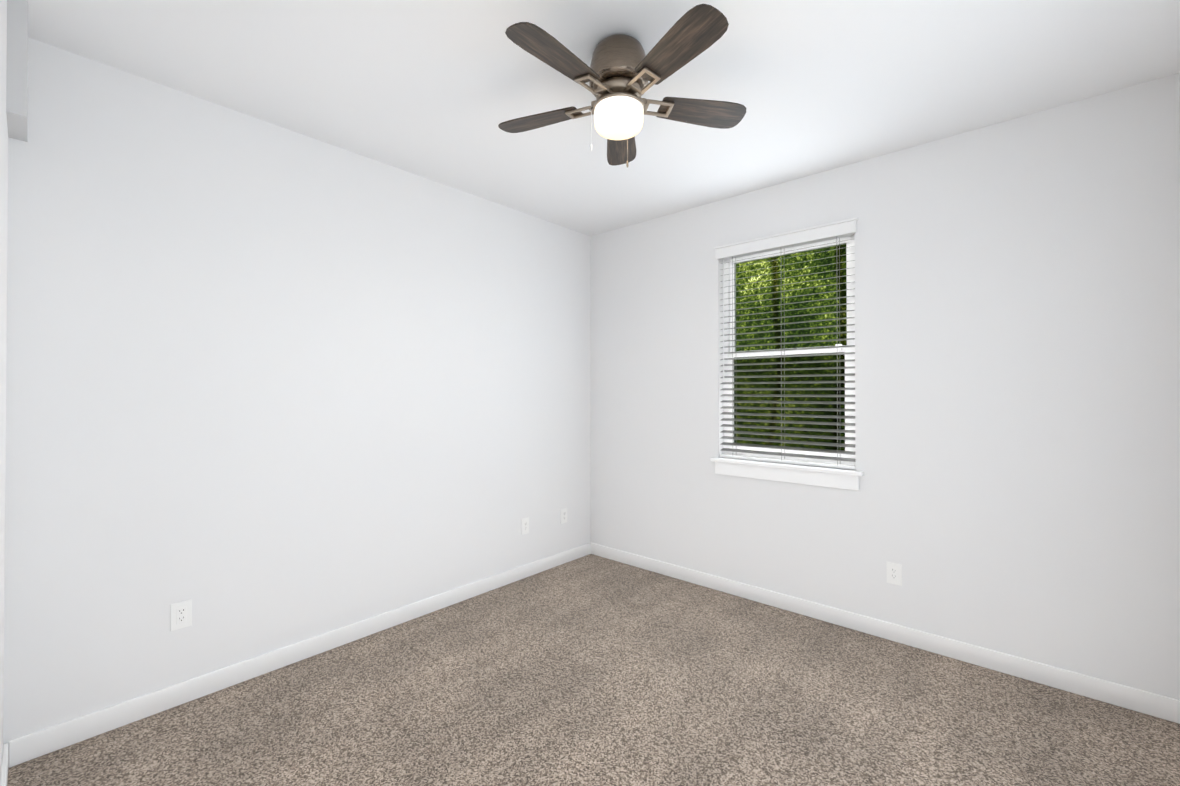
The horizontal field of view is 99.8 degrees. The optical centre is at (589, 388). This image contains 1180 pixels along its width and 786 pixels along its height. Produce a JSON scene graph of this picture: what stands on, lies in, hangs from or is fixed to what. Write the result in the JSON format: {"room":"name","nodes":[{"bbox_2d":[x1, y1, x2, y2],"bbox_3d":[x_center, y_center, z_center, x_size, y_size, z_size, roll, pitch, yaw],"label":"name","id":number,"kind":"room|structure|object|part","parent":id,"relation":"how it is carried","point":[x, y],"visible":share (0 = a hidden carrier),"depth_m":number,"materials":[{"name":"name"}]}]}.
{"room":"empty bedroom","nodes":[
{"label":"empty bedroom","id":0,"kind":"room"},
{"bbox_2d":[0,0,7,778],"bbox_3d":[-0.972,0.026,0.690,3.320,2.740,0.140,0,-1,42],"label":"wall","id":1,"kind":"structure","parent":0,"point":[3,190],"depth_m":1.62,"materials":[{"name":"paint"}]},
{"bbox_2d":[0,739,15,785],"bbox_3d":[-1.291,1.351,1.067,2.270,0.096,0.016,0,-1,42],"label":"baseboard","id":2,"kind":"structure","parent":1,"relation":"attached to","point":[8,755],"depth_m":1.80,"materials":[{"name":"white wood"}]},
{"bbox_2d":[6,0,27,141],"bbox_3d":[-2.054,-1.136,1.784,0.260,0.400,0.047,0,-1,42],"label":"wall","id":3,"kind":"structure","parent":0,"point":[17,75],"depth_m":1.70,"materials":[{"name":"paint"}]},
{"bbox_2d":[3,37,590,748],"bbox_3d":[-1.133,0.044,3.115,0.140,2.740,3.555,0,-1,42],"label":"wall","id":4,"kind":"structure","parent":0,"point":[271,387],"depth_m":2.40,"materials":[{"name":"paint"}]},
{"bbox_2d":[170,599,191,630],"bbox_3d":[-1.824,1.012,2.217,0.009,0.118,0.074,0,-1,42],"label":"electrical outlet","id":5,"kind":"object","parent":4,"relation":"attached to","point":[180,615],"visible":1,"depth_m":2.21,"materials":[{"name":"white plastic"}]},
{"bbox_2d":[16,542,591,764],"bbox_3d":[-1.087,1.365,3.040,0.016,0.096,3.240,0,-1,42],"label":"baseboard","id":6,"kind":"structure","parent":4,"relation":"attached to","point":[54,738],"depth_m":2.40,"materials":[{"name":"white wood"}]},
{"bbox_2d":[521,517,528,534],"bbox_3d":[-0.486,1.033,3.725,0.009,0.118,0.074,0,-1,42],"label":"electrical outlet","id":7,"kind":"object","parent":4,"relation":"attached to","point":[524,525],"visible":1,"depth_m":3.72,"materials":[{"name":"white plastic"}]},
{"bbox_2d":[560,508,566,523],"bbox_3d":[-0.211,1.036,4.035,0.009,0.118,0.074,0,-1,42],"label":"electrical outlet","id":8,"kind":"object","parent":4,"relation":"attached to","point":[563,515],"visible":1,"depth_m":4.03,"materials":[{"name":"white plastic"}]},
{"bbox_2d":[7,554,1179,785],"bbox_3d":[-0.257,1.452,1.485,3.600,0.100,4.815,0,-1,42],"label":"floor","id":9,"kind":"structure","parent":0,"point":[591,670],"depth_m":2.14,"materials":[{"name":"carpet"}]},
{"bbox_2d":[25,0,1179,235],"bbox_3d":[-0.257,-1.388,1.506,3.600,0.100,4.815,0,-1,42],"label":"ceiling","id":10,"kind":"structure","parent":0,"point":[437,90],"depth_m":2.11,"materials":[{"name":"paint"}]},
{"bbox_2d":[498,4,745,167],"bbox_3d":[0.087,-1.123,1.919,1.035,0.424,0.994,0,-1,42],"label":"ceiling fan","id":11,"kind":"object","parent":10,"relation":"hanging from","point":[620,72],"visible":1,"depth_m":1.85,"materials":[{"name":"brown wood"}]},
{"bbox_3d":[-0.212,-1.125,2.088,0.367,0.006,0.143,0,11,23],"label":"blade","id":12,"kind":"part","parent":11,"relation":"part of","materials":[{"name":"brown wood"}]},
{"bbox_3d":[-0.120,-1.128,1.683,0.143,0.006,0.367,14,9,40],"label":"blade","id":13,"kind":"part","parent":11,"relation":"part of","materials":[{"name":"brown wood"}]},
{"bbox_3d":[0.144,-1.124,2.301,0.143,0.006,0.367,-11,-1,5],"label":"blade","id":14,"kind":"part","parent":11,"relation":"part of","materials":[{"name":"brown wood"}]},
{"bbox_3d":[0.294,-1.128,1.646,0.143,0.006,0.367,13,-7,-30],"label":"blade","id":15,"kind":"part","parent":11,"relation":"part of","materials":[{"name":"brown wood"}]},
{"bbox_3d":[0.457,-1.126,2.028,0.367,0.006,0.143,0,-11,-13],"label":"blade","id":16,"kind":"part","parent":11,"relation":"part of","materials":[{"name":"brown wood"}]},
{"bbox_2d":[591,73,1179,699],"bbox_3d":[1.294,0.045,3.244,3.320,2.740,0.140,0,-1,42],"label":"wall","id":17,"kind":"structure","parent":0,"point":[1017,373],"depth_m":2.56,"materials":[{"name":"paint"}]},
{"bbox_2d":[710,457,863,476],"bbox_3d":[1.241,0.498,3.214,0.962,0.026,0.110,0,-1,42],"label":"window sill","id":18,"kind":"structure","parent":17,"relation":"attached to","point":[797,467],"depth_m":3.12,"materials":[{"name":"white wood"}]},
{"bbox_2d":[715,235,858,490],"bbox_3d":[1.269,-0.183,3.250,0.912,1.564,0.147,0,-1,42],"label":"window","id":19,"kind":"structure","parent":17,"relation":"in","point":[727,283],"depth_m":3.22,"materials":[{"name":"white plastic"}]},
{"bbox_3d":[1.226,0.555,3.196,0.912,0.088,0.017,0,-1,42],"label":"window apron","id":20,"kind":"part","parent":19,"relation":"part of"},
{"bbox_3d":[1.257,0.473,3.232,0.864,0.020,0.050,0,-1,42],"label":"window blind bottom rail","id":21,"kind":"part","parent":19,"relation":"part of","materials":[{"name":"white plastic"}]},
{"bbox_3d":[1.289,0.088,3.270,0.722,0.615,0.004,0,-1,42],"label":"glass","id":22,"kind":"part","parent":19,"relation":"part of","materials":[{"name":"clear glass"}]},
{"bbox_3d":[1.289,0.093,3.271,0.792,0.705,0.025,0,-1,42],"label":"window sash","id":23,"kind":"part","parent":19,"relation":"part of","materials":[{"name":"white plastic"}]},
{"bbox_3d":[1.306,-0.575,3.295,0.792,0.700,0.025,0,-1,42],"label":"window sash","id":24,"kind":"part","parent":19,"relation":"part of","materials":[{"name":"white plastic"}]},
{"bbox_3d":[1.306,-0.575,3.295,0.732,0.630,0.004,0,-1,42],"label":"glass","id":25,"kind":"part","parent":19,"relation":"part of","materials":[{"name":"clear glass"}]},
{"bbox_2d":[835,344,841,350],"bbox_3d":[1.520,-0.251,3.038,0.035,0.042,0.020,0,-1,42],"label":"lock","id":26,"kind":"object","parent":19,"relation":"attached to","point":[838,349],"visible":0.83,"depth_m":3.04,"materials":[{"name":"white plastic"}]},
{"bbox_2d":[722,233,854,259],"bbox_3d":[1.255,-0.943,3.240,0.864,0.045,0.054,0,-1,42],"label":"blind headrail","id":27,"kind":"object","parent":17,"relation":"attached to","point":[791,246],"visible":0.07,"depth_m":3.20,"materials":[{"name":"white"}]},
{"bbox_2d":[723,258,723,379],"bbox_3d":[0.935,-0.486,3.481,0.012,0.855,0.012,0,-1,42],"label":"blind wand","id":28,"kind":"object","parent":27,"relation":"hanging from","point":[723,318],"visible":1,"depth_m":3.48,"materials":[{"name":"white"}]},
{"bbox_2d":[732,257,732,415],"bbox_3d":[0.987,-0.226,3.440,0.002,1.385,0.002,0,-1,42],"label":"blind cord","id":29,"kind":"object","parent":27,"relation":"hanging from","point":[732,257],"depth_m":3.44,"materials":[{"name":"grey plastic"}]},
{"bbox_2d":[781,348,781,459],"bbox_3d":[1.239,-0.228,3.217,0.002,1.385,0.002,0,-1,42],"label":"blind cord","id":30,"kind":"object","parent":27,"relation":"hanging from","point":[781,348],"depth_m":3.21,"materials":[{"name":"white fabric"}]},
{"bbox_2d":[784,318,784,458],"bbox_3d":[1.275,-0.227,3.257,0.002,1.385,0.002,0,-1,42],"label":"blind cord","id":31,"kind":"object","parent":27,"relation":"hanging from","point":[784,364],"depth_m":3.25,"materials":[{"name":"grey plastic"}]},
{"bbox_2d":[714,217,857,259],"bbox_3d":[1.221,-0.952,3.201,0.912,0.083,0.032,0,-1,42],"label":"blind valance","id":32,"kind":"object","parent":27,"relation":"attached to","point":[825,231],"visible":1,"depth_m":3.15,"materials":[{"name":"white"}]},
{"bbox_2d":[720,239,854,461],"bbox_3d":[1.257,-0.229,3.237,0.864,1.332,0.049,0,-1,42],"label":"window blind slats","id":33,"kind":"object","parent":27,"relation":"hanging from","point":[792,428],"visible":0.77,"depth_m":3.20,"materials":[{"name":"grey plastic"}]},
{"bbox_2d":[837,288,839,464],"bbox_3d":[1.490,-0.229,2.994,0.002,1.385,0.002,0,-1,42],"label":"blind cord","id":34,"kind":"object","parent":27,"relation":"hanging from","point":[839,288],"depth_m":2.99,"materials":[{"name":"white fabric"}]},
{"bbox_2d":[839,238,839,287],"bbox_3d":[1.526,-0.229,3.034,0.002,1.385,0.002,0,-1,42],"label":"blind cord","id":35,"kind":"object","parent":27,"relation":"hanging from","point":[839,238],"depth_m":3.04,"materials":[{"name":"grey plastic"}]},
{"bbox_2d":[592,543,1175,722],"bbox_3d":[1.243,1.366,3.176,3.320,0.096,0.016,0,-1,42],"label":"baseboard","id":36,"kind":"structure","parent":17,"relation":"attached to","point":[1156,705],"depth_m":2.66,"materials":[{"name":"white wood"}]},
{"bbox_2d":[887,562,901,585],"bbox_3d":[1.701,1.036,2.777,0.074,0.118,0.009,0,-1,42],"label":"electrical outlet","id":37,"kind":"object","parent":17,"relation":"attached to","point":[894,573],"visible":1,"depth_m":2.77,"materials":[{"name":"white plastic"}]},
{"bbox_2d":[1179,71,1179,149],"bbox_3d":[1.037,0.024,0.347,0.140,2.740,4.815,0,-1,42],"label":"wall","id":38,"kind":"structure","parent":0,"point":[1179,110],"depth_m":2.09,"materials":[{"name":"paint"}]},
{"bbox_2d":[1172,698,1179,723],"bbox_3d":[1.386,1.350,0.847,0.013,0.096,3.240,0,-1,42],"label":"baseboard","id":39,"kind":"structure","parent":38,"relation":"attached to","point":[1175,703],"depth_m":2.09,"materials":[{"name":"white wood"}]},
{"label":"outside","id":40,"kind":"structure","parent":0,"visible":0},
{"bbox_2d":[735,244,846,450],"bbox_3d":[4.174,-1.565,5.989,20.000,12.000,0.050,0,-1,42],"label":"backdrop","id":41,"kind":"structure","parent":40,"point":[784,275],"depth_m":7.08,"materials":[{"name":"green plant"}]}
]}

